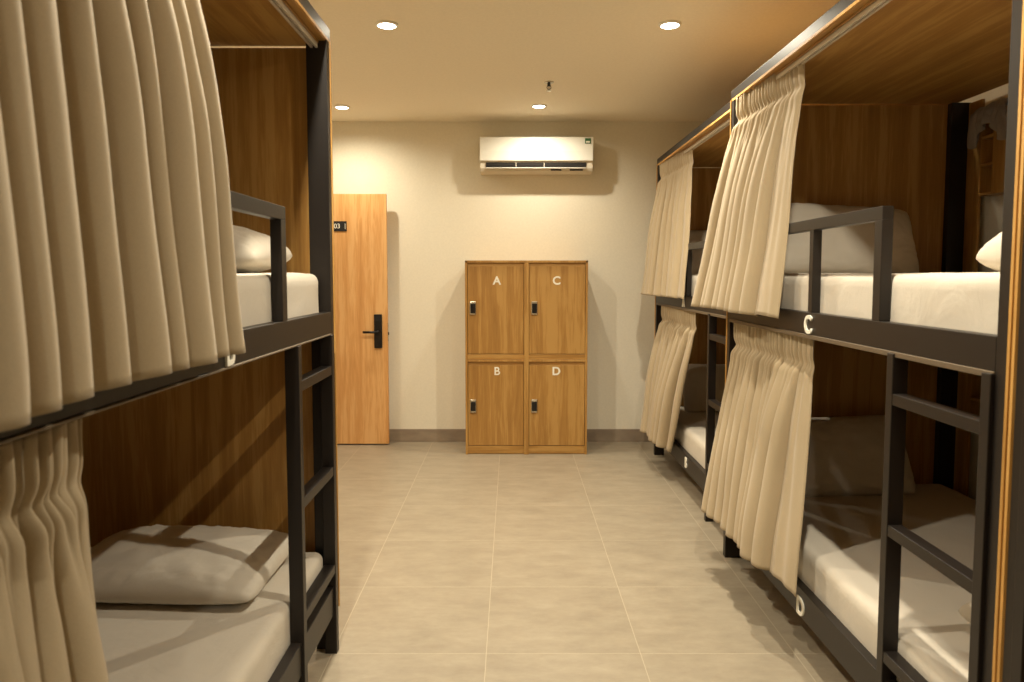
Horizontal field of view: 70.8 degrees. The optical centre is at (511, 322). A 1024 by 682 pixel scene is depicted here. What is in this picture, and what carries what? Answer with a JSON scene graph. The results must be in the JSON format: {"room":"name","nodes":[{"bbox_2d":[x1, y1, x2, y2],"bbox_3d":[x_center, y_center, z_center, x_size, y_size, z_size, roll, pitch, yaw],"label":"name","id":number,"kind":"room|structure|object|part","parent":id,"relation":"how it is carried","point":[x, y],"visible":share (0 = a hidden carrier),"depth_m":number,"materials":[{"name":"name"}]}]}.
{"room":"dormitory","nodes":[
{"label":"dormitory","id":0,"kind":"room"},
{"bbox_2d":[210,0,839,120],"bbox_3d":[-0.398,-1.466,1.449,5.665,0.100,9.687,0,4,0],"label":"ceiling","id":1,"kind":"structure","parent":0,"point":[444,60],"depth_m":4.35,"materials":[{"name":"paint"}]},
{"bbox_2d":[334,105,349,108],"bbox_3d":[-1.331,-1.690,5.636,0.120,0.010,0.120,0,4,0],"label":"recessed light","id":2,"kind":"object","parent":1,"relation":"in","point":[335,106],"visible":1,"depth_m":5.62,"materials":[{"name":"white plastic"}]},
{"bbox_2d":[375,20,397,28],"bbox_3d":[-0.658,-1.566,3.787,0.120,0.010,0.120,0,4,0],"label":"recessed light","id":3,"kind":"object","parent":1,"relation":"in","point":[384,24],"visible":1,"depth_m":3.77,"materials":[{"name":"white plastic"}]},
{"bbox_2d":[378,23,395,28],"bbox_3d":[-0.658,-1.565,3.787,0.095,0.005,0.095,0,4,0],"label":"diffuser","id":4,"kind":"object","parent":3,"relation":"attached to","point":[381,25],"depth_m":3.78,"materials":[{"name":"white plastic"}]},
{"bbox_2d":[531,104,546,107],"bbox_3d":[0.210,-1.688,5.603,0.120,0.010,0.120,0,4,0],"label":"recessed light","id":5,"kind":"object","parent":1,"relation":"in","point":[533,105],"visible":1,"depth_m":5.59,"materials":[{"name":"white plastic"}]},
{"bbox_2d":[544,81,553,91],"bbox_3d":[0.253,-1.617,4.923,0.068,0.060,0.068,0,4,0],"label":"sprinkler","id":6,"kind":"object","parent":1,"relation":"attached to","point":[548,83],"visible":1,"depth_m":4.91,"materials":[{"name":"silver metal"}]},
{"bbox_2d":[658,20,681,28],"bbox_3d":[0.830,-1.566,3.784,0.120,0.010,0.120,0,4,0],"label":"recessed light","id":7,"kind":"object","parent":1,"relation":"in","point":[669,24],"visible":1,"depth_m":3.77,"materials":[{"name":"white plastic"}]},
{"bbox_2d":[661,23,678,28],"bbox_3d":[0.830,-1.565,3.784,0.095,0.005,0.095,0,4,0],"label":"diffuser","id":8,"kind":"object","parent":7,"relation":"attached to","point":[663,25],"depth_m":3.78,"materials":[{"name":"white plastic"}]},
{"bbox_2d":[332,121,720,428],"bbox_3d":[-0.398,-0.345,6.338,5.665,2.786,0.120,0,4,0],"label":"wall","id":9,"kind":"structure","parent":0,"point":[442,213],"depth_m":6.25,"materials":[{"name":"beige paint"}]},
{"bbox_2d":[389,429,650,441],"bbox_3d":[0.203,0.993,6.361,4.265,0.112,0.012,0,4,0],"label":"baseboard","id":10,"kind":"structure","parent":9,"relation":"attached to","point":[395,435],"depth_m":6.36,"materials":[{"name":"grey tile"}]},
{"bbox_2d":[480,137,592,174],"bbox_3d":[0.204,-1.414,6.103,0.946,0.291,0.206,0,4,0],"label":"air conditioner","id":11,"kind":"object","parent":9,"relation":"attached to","point":[498,155],"visible":1,"depth_m":6.01,"materials":[{"name":"beige plastic"}]},
{"bbox_2d":[486,163,585,166],"bbox_3d":[0.202,-1.324,6.029,0.839,0.038,0.011,0,4,0],"label":"air vent","id":12,"kind":"object","parent":11,"relation":"attached to","point":[487,164],"depth_m":6.02,"materials":[{"name":"plastic"}]},
{"bbox_3d":[0.204,-1.453,6.009,0.946,0.198,0.018,0,4,0],"label":"panel","id":13,"kind":"part","parent":11,"relation":"part of","materials":[{"name":"white plastic"}]},
{"bbox_3d":[0.204,-1.414,6.112,0.944,0.291,0.190,0,4,0],"label":"casing","id":14,"kind":"part","parent":11,"relation":"part of","materials":[{"name":"beige plastic"}]},
{"bbox_2d":[308,442,854,681],"bbox_3d":[-0.398,1.414,1.641,5.665,0.100,9.687,0,4,0],"label":"floor","id":15,"kind":"structure","parent":0,"point":[605,563],"depth_m":3.51,"materials":[{"name":"beige tile"}]},
{"bbox_2d":[0,0,339,681],"bbox_3d":[-1.285,0.155,1.747,1.210,2.398,2.125,0,4,0],"label":"bunk bed","id":16,"kind":"object","parent":15,"relation":"on","point":[248,439],"visible":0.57,"depth_m":2.75,"materials":[{"name":"brown metal"}]},
{"bbox_2d":[0,418,108,681],"bbox_3d":[-0.673,0.669,0.966,0.178,0.994,0.615,0,4,-6],"label":"curtain","id":17,"kind":"object","parent":16,"relation":"hanging from","point":[49,630],"visible":0.98,"depth_m":1.07,"materials":[{"name":"beige fabric"}]},
{"bbox_2d":[0,0,245,431],"bbox_3d":[-0.663,-0.419,1.122,0.202,1.059,1.107,0,4,0],"label":"curtain","id":18,"kind":"object","parent":16,"relation":"hanging from","point":[118,263],"visible":1,"depth_m":1.12,"materials":[{"name":"beige fabric"}]},
{"bbox_3d":[-1.290,0.065,1.741,1.200,0.082,2.091,0,4,0],"label":"bed frame","id":19,"kind":"part","parent":16,"relation":"part of","materials":[{"name":"brown metal"}]},
{"bbox_2d":[95,552,322,681],"bbox_3d":[-1.261,1.038,1.805,1.076,0.195,2.002,0,4,0],"label":"mattress","id":20,"kind":"object","parent":16,"relation":"on","point":[247,641],"visible":0.3,"depth_m":2.14,"materials":[{"name":"white fabric"}]},
{"bbox_2d":[90,524,288,604],"bbox_3d":[-1.160,0.824,2.500,0.713,0.161,0.457,0,4,3],"label":"pillow","id":21,"kind":"object","parent":20,"relation":"on","point":[155,564],"visible":0.88,"depth_m":2.36,"materials":[{"name":"white fabric"}]},
{"bbox_3d":[-1.285,0.044,2.797,1.190,2.170,0.015,0,4,0],"label":"panel","id":22,"kind":"part","parent":16,"relation":"part of","materials":[{"name":"brown wood"}]},
{"bbox_3d":[-0.707,-0.131,1.462,0.034,0.347,1.489,0,4,0],"label":"guard rail","id":23,"kind":"part","parent":16,"relation":"part of","materials":[{"name":"brown metal"}]},
{"bbox_3d":[-1.268,-0.984,1.671,1.095,0.019,2.095,0,4,0],"label":"ceiling panel","id":24,"kind":"part","parent":16,"relation":"part of","materials":[{"name":"brown wood"}]},
{"bbox_2d":[237,273,318,326],"bbox_3d":[-1.261,-0.025,1.735,1.078,0.200,2.003,0,4,0],"label":"mattress","id":25,"kind":"object","parent":16,"relation":"on","point":[254,289],"visible":0.2,"depth_m":2.15,"materials":[{"name":"white fabric"}]},
{"bbox_2d":[233,225,291,272],"bbox_3d":[-1.130,-0.246,2.439,0.674,0.199,0.399,0,4,0],"label":"pillow","id":26,"kind":"object","parent":25,"relation":"on","point":[252,248],"visible":0.19,"depth_m":2.30,"materials":[{"name":"white fabric"}]},
{"bbox_3d":[-1.290,1.139,1.812,1.200,0.109,2.091,0,4,0],"label":"bed frame","id":27,"kind":"part","parent":16,"relation":"part of","materials":[{"name":"brown metal"}]},
{"bbox_3d":[-0.710,-1.018,1.669,0.040,0.046,2.123,0,4,0],"label":"frame","id":28,"kind":"part","parent":16,"relation":"part of","materials":[{"name":"brown wood"}]},
{"bbox_3d":[-0.729,0.111,2.775,0.078,2.350,0.038,0,4,0],"label":"post","id":29,"kind":"part","parent":16,"relation":"part of","materials":[{"name":"brown metal"}]},
{"bbox_2d":[465,260,587,453],"bbox_3d":[0.117,0.273,6.070,0.994,1.587,0.454,0,4,0],"label":"cabinet","id":30,"kind":"object","parent":15,"relation":"on","point":[526,321],"visible":1,"depth_m":5.86,"materials":[{"name":"brown wood"}]},
{"bbox_3d":[-0.133,-0.473,5.835,0.459,0.028,0.013,0,4,0],"label":"rail","id":31,"kind":"part","parent":30,"relation":"part of","materials":[{"name":"brown wood"}]},
{"bbox_3d":[-0.133,0.328,5.888,0.459,0.028,0.013,0,4,0],"label":"rail","id":32,"kind":"part","parent":30,"relation":"part of","materials":[{"name":"brown wood"}]},
{"bbox_3d":[-0.133,-0.104,5.848,0.453,0.710,0.018,0,4,0],"label":"locker door","id":33,"kind":"part","parent":30,"relation":"part of","materials":[{"name":"brown wood"}]},
{"bbox_3d":[-0.133,0.673,5.900,0.453,0.663,0.018,0,4,0],"label":"locker door","id":34,"kind":"part","parent":30,"relation":"part of","materials":[{"name":"brown wood"}]},
{"bbox_3d":[0.366,0.328,5.888,0.459,0.028,0.013,0,4,0],"label":"rail","id":35,"kind":"part","parent":30,"relation":"part of","materials":[{"name":"brown wood"}]},
{"bbox_3d":[0.366,-0.104,5.848,0.453,0.710,0.018,0,4,0],"label":"locker door","id":36,"kind":"part","parent":30,"relation":"part of","materials":[{"name":"brown wood"}]},
{"bbox_3d":[0.366,0.673,5.900,0.453,0.663,0.018,0,4,0],"label":"locker door","id":37,"kind":"part","parent":30,"relation":"part of","materials":[{"name":"brown wood"}]},
{"bbox_3d":[0.366,-0.473,5.835,0.459,0.028,0.013,0,4,0],"label":"rail","id":38,"kind":"part","parent":30,"relation":"part of","materials":[{"name":"brown wood"}]},
{"bbox_2d":[654,101,959,521],"bbox_3d":[1.760,-0.049,4.801,1.210,2.398,2.125,0,4,0],"label":"bunk bed","id":39,"kind":"object","parent":15,"relation":"on","point":[709,141],"visible":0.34,"depth_m":4.92,"materials":[{"name":"brown metal"}]},
{"bbox_3d":[1.204,-0.093,5.829,0.078,2.350,0.038,0,4,0],"label":"post","id":40,"kind":"part","parent":39,"relation":"part of","materials":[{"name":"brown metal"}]},
{"bbox_2d":[641,149,693,299],"bbox_3d":[1.127,-0.703,5.227,0.180,1.039,1.085,0,4,-2],"label":"curtain","id":41,"kind":"object","parent":39,"relation":"hanging from","point":[669,228],"visible":1,"depth_m":5.17,"materials":[{"name":"beige fabric"}]},
{"bbox_2d":[640,306,696,451],"bbox_3d":[1.112,0.392,5.198,0.207,1.004,1.001,0,4,0],"label":"curtain","id":42,"kind":"object","parent":39,"relation":"hanging from","point":[673,342],"visible":1,"depth_m":5.10,"materials":[{"name":"beige fabric"}]},
{"bbox_3d":[1.765,0.936,4.867,1.200,0.109,2.091,0,4,0],"label":"bed frame","id":43,"kind":"part","parent":39,"relation":"part of","materials":[{"name":"brown metal"}]},
{"bbox_3d":[1.760,-0.160,5.851,1.190,2.170,0.015,0,4,0],"label":"panel","id":44,"kind":"part","parent":39,"relation":"part of","materials":[{"name":"brown wood"}]},
{"bbox_2d":[684,274,697,295],"bbox_3d":[1.736,-0.228,4.788,1.076,0.200,2.000,0,4,0],"label":"mattress","id":45,"kind":"object","parent":39,"relation":"on","point":[694,276],"visible":0.02,"depth_m":4.78,"materials":[{"name":"white fabric"}]},
{"bbox_2d":[689,230,706,273],"bbox_3d":[1.660,-0.545,5.645,0.639,0.371,0.233,0,4,2],"label":"pillow","id":46,"kind":"object","parent":45,"relation":"on","point":[695,235],"visible":0.12,"depth_m":5.59,"materials":[{"name":"white fabric"}]},
{"bbox_3d":[1.765,-0.138,4.795,1.200,0.082,2.091,0,4,0],"label":"bed frame","id":47,"kind":"part","parent":39,"relation":"part of","materials":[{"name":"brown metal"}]},
{"bbox_3d":[1.185,-1.222,4.723,0.040,0.046,2.123,0,4,0],"label":"frame","id":48,"kind":"part","parent":39,"relation":"part of","materials":[{"name":"brown metal"}]},
{"bbox_3d":[1.182,-0.370,5.045,0.034,0.347,1.489,0,4,0],"label":"guard rail","id":49,"kind":"part","parent":39,"relation":"part of","materials":[{"name":"brown metal"}]},
{"bbox_2d":[675,407,719,468],"bbox_3d":[1.736,0.834,4.860,1.079,0.195,2.002,0,4,0],"label":"mattress","id":50,"kind":"object","parent":39,"relation":"on","point":[691,426],"visible":0.05,"depth_m":5.00,"materials":[{"name":"white fabric"}]},
{"bbox_2d":[683,364,724,411],"bbox_3d":[1.660,0.512,5.665,0.636,0.366,0.238,0,4,0],"label":"pillow","id":51,"kind":"object","parent":50,"relation":"on","point":[694,391],"visible":0.38,"depth_m":5.61,"materials":[{"name":"white fabric"}]},
{"bbox_3d":[1.742,-1.187,4.725,1.095,0.019,2.095,0,4,0],"label":"ceiling panel","id":52,"kind":"part","parent":39,"relation":"part of","materials":[{"name":"brown wood"}]},
{"bbox_2d":[723,0,1023,681],"bbox_3d":[1.705,0.094,2.665,1.210,2.398,2.125,0,4,0],"label":"bunk bed","id":53,"kind":"object","parent":15,"relation":"on","point":[916,160],"visible":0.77,"depth_m":2.77,"materials":[{"name":"brown metal"}]},
{"bbox_3d":[1.149,0.050,3.692,0.078,2.350,0.038,0,4,0],"label":"post","id":54,"kind":"part","parent":53,"relation":"part of","materials":[{"name":"brown metal"}]},
{"bbox_2d":[691,63,804,318],"bbox_3d":[1.065,-0.569,3.319,0.194,1.054,0.939,0,4,-4],"label":"curtain","id":55,"kind":"object","parent":53,"relation":"hanging from","point":[742,266],"visible":0.98,"depth_m":3.15,"materials":[{"name":"beige fabric"}]},
{"bbox_2d":[701,323,814,596],"bbox_3d":[1.053,0.506,3.141,0.212,0.958,1.002,0,4,0],"label":"curtain","id":56,"kind":"object","parent":53,"relation":"hanging from","point":[755,485],"visible":0.98,"depth_m":3.00,"materials":[{"name":"beige fabric"}]},
{"bbox_3d":[1.130,-1.079,2.586,0.040,0.046,2.123,0,4,0],"label":"frame","id":57,"kind":"part","parent":53,"relation":"part of","materials":[{"name":"brown metal"}]},
{"bbox_3d":[1.710,1.078,2.730,1.200,0.109,2.091,0,4,0],"label":"bed frame","id":58,"kind":"part","parent":53,"relation":"part of","materials":[{"name":"brown metal"}]},
{"bbox_3d":[1.705,-0.017,3.715,1.190,2.170,0.015,0,4,0],"label":"panel","id":59,"kind":"part","parent":53,"relation":"part of","materials":[{"name":"brown wood"}]},
{"bbox_3d":[1.127,-0.228,2.909,0.034,0.347,1.489,0,4,0],"label":"guard rail","id":60,"kind":"part","parent":53,"relation":"part of","materials":[{"name":"brown metal"}]},
{"bbox_3d":[1.710,0.004,2.659,1.200,0.082,2.091,0,4,0],"label":"bed frame","id":61,"kind":"part","parent":53,"relation":"part of","materials":[{"name":"brown metal"}]},
{"bbox_2d":[797,484,975,681],"bbox_3d":[1.681,0.976,2.723,1.079,0.195,2.001,0,4,0],"label":"mattress","id":62,"kind":"object","parent":53,"relation":"on","point":[839,554],"visible":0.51,"depth_m":2.65,"materials":[{"name":"white fabric"}]},
{"bbox_2d":[805,415,914,496],"bbox_3d":[1.620,0.654,3.539,0.661,0.376,0.249,0,4,-1],"label":"pillow","id":63,"kind":"object","parent":62,"relation":"on","point":[846,453],"visible":0.59,"depth_m":3.46,"materials":[{"name":"white fabric"}]},
{"bbox_2d":[958,601,970,622],"bbox_3d":[1.580,0.861,2.062,0.424,0.154,0.324,-1,4,-10],"label":"folded blanket","id":64,"kind":"object","parent":62,"relation":"on","point":[965,610],"visible":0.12,"depth_m":2.15,"materials":[{"name":"white fabric"}]},
{"bbox_2d":[780,272,999,333],"bbox_3d":[1.681,-0.086,2.652,1.078,0.200,2.002,0,4,0],"label":"mattress","id":65,"kind":"object","parent":53,"relation":"on","point":[969,301],"visible":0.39,"depth_m":2.03,"materials":[{"name":"white fabric"}]},
{"bbox_2d":[784,203,918,272],"bbox_3d":[1.605,-0.402,3.500,0.718,0.377,0.240,0,4,3],"label":"pillow","id":66,"kind":"object","parent":65,"relation":"on","point":[847,249],"visible":0.49,"depth_m":3.42,"materials":[{"name":"white fabric"}]},
{"bbox_2d":[976,232,1001,271],"bbox_3d":[1.505,-0.206,1.891,0.385,0.198,0.324,-1,4,-14],"label":"pillow","id":67,"kind":"object","parent":65,"relation":"on","point":[989,255],"visible":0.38,"depth_m":1.95,"materials":[{"name":"white fabric"}]},
{"bbox_3d":[1.688,-1.045,2.589,1.095,0.019,2.095,0,4,0],"label":"ceiling panel","id":68,"kind":"part","parent":53,"relation":"part of","materials":[{"name":"brown wood"}]},
{"bbox_3d":[2.250,0.059,3.693,0.100,2.330,0.038,0,4,0],"label":"post","id":69,"kind":"part","parent":53,"relation":"part of","materials":[{"name":"brown metal"}]},
{"bbox_3d":[2.292,-0.068,3.615,0.015,2.055,0.100,0,4,0],"label":"panel","id":70,"kind":"part","parent":53,"relation":"part of","materials":[{"name":"brown wood"}]},
{"bbox_3d":[1.149,0.186,1.640,0.078,2.350,0.038,0,4,0],"label":"post","id":71,"kind":"part","parent":53,"relation":"part of","materials":[{"name":"brown metal"}]},
{"bbox_3d":[1.705,0.123,1.609,1.190,2.170,0.015,0,4,0],"label":"panel","id":72,"kind":"part","parent":53,"relation":"part of","materials":[{"name":"brown wood"}]},
{"bbox_2d":[997,101,1023,681],"bbox_3d":[1.705,0.235,0.543,1.210,2.398,2.125,0,4,0],"label":"bunk bed","id":73,"kind":"object","parent":15,"relation":"on","point":[1010,663],"visible":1,"depth_m":1.58,"materials":[{"name":"brown wood"}]},
{"bbox_3d":[1.149,0.191,1.571,0.078,2.350,0.038,0,4,0],"label":"post","id":74,"kind":"part","parent":73,"relation":"part of","materials":[{"name":"brown wood"}]},
{"bbox_2d":[960,83,1008,500],"bbox_3d":[2.395,-0.026,1.545,0.120,2.786,9.487,0,4,0],"label":"wall","id":75,"kind":"structure","parent":0,"point":[991,208],"depth_m":3.55,"materials":[{"name":"beige paint"}]},
{"bbox_2d":[968,374,980,415],"bbox_3d":[2.292,0.328,3.429,0.085,0.390,0.230,0,4,0],"label":"cubby","id":76,"kind":"object","parent":75,"relation":"attached to","point":[975,380],"visible":0.03,"depth_m":3.53,"materials":[{"name":"brown wood"}]},
{"bbox_2d":[977,105,1007,195],"bbox_3d":[2.292,-0.800,3.354,0.085,0.390,0.230,0,4,0],"label":"cubby","id":77,"kind":"object","parent":75,"relation":"attached to","point":[991,171],"visible":0.42,"depth_m":3.43,"materials":[{"name":"brown wood"}]},
{"bbox_2d":[967,98,1007,148],"bbox_3d":[2.270,-0.941,3.375,0.128,0.214,0.248,0,4,0],"label":"hand towel","id":78,"kind":"object","parent":77,"relation":"on","point":[994,113],"visible":0.88,"depth_m":3.37,"materials":[{"name":"beige fabric"}]},
{"bbox_3d":[2.257,-0.797,3.305,0.014,0.366,0.107,0,4,0],"label":"cubby door","id":79,"kind":"part","parent":77,"relation":"part of","materials":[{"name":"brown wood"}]},
{"bbox_3d":[-1.990,-0.026,1.545,0.120,2.786,9.487,0,4,0],"label":"wall","id":80,"kind":"structure","parent":0,"visible":0},
{"bbox_2d":[333,194,389,443],"bbox_3d":[-1.478,-0.022,6.145,0.844,2.143,0.108,0,4,0],"label":"door","id":81,"kind":"structure","parent":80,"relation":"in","point":[360,220],"depth_m":6.16,"materials":[{"name":"brown wood"}]},
{"bbox_3d":[-1.198,0.078,6.123,0.134,0.026,0.050,0,4,0],"label":"handle","id":82,"kind":"part","parent":81,"relation":"part of","materials":[{"name":"black metal"}]},
{"bbox_3d":[-1.144,0.071,6.155,0.068,0.290,0.026,0,4,0],"label":"lock plate","id":83,"kind":"part","parent":81,"relation":"part of","materials":[{"name":"black metal"}]}
]}

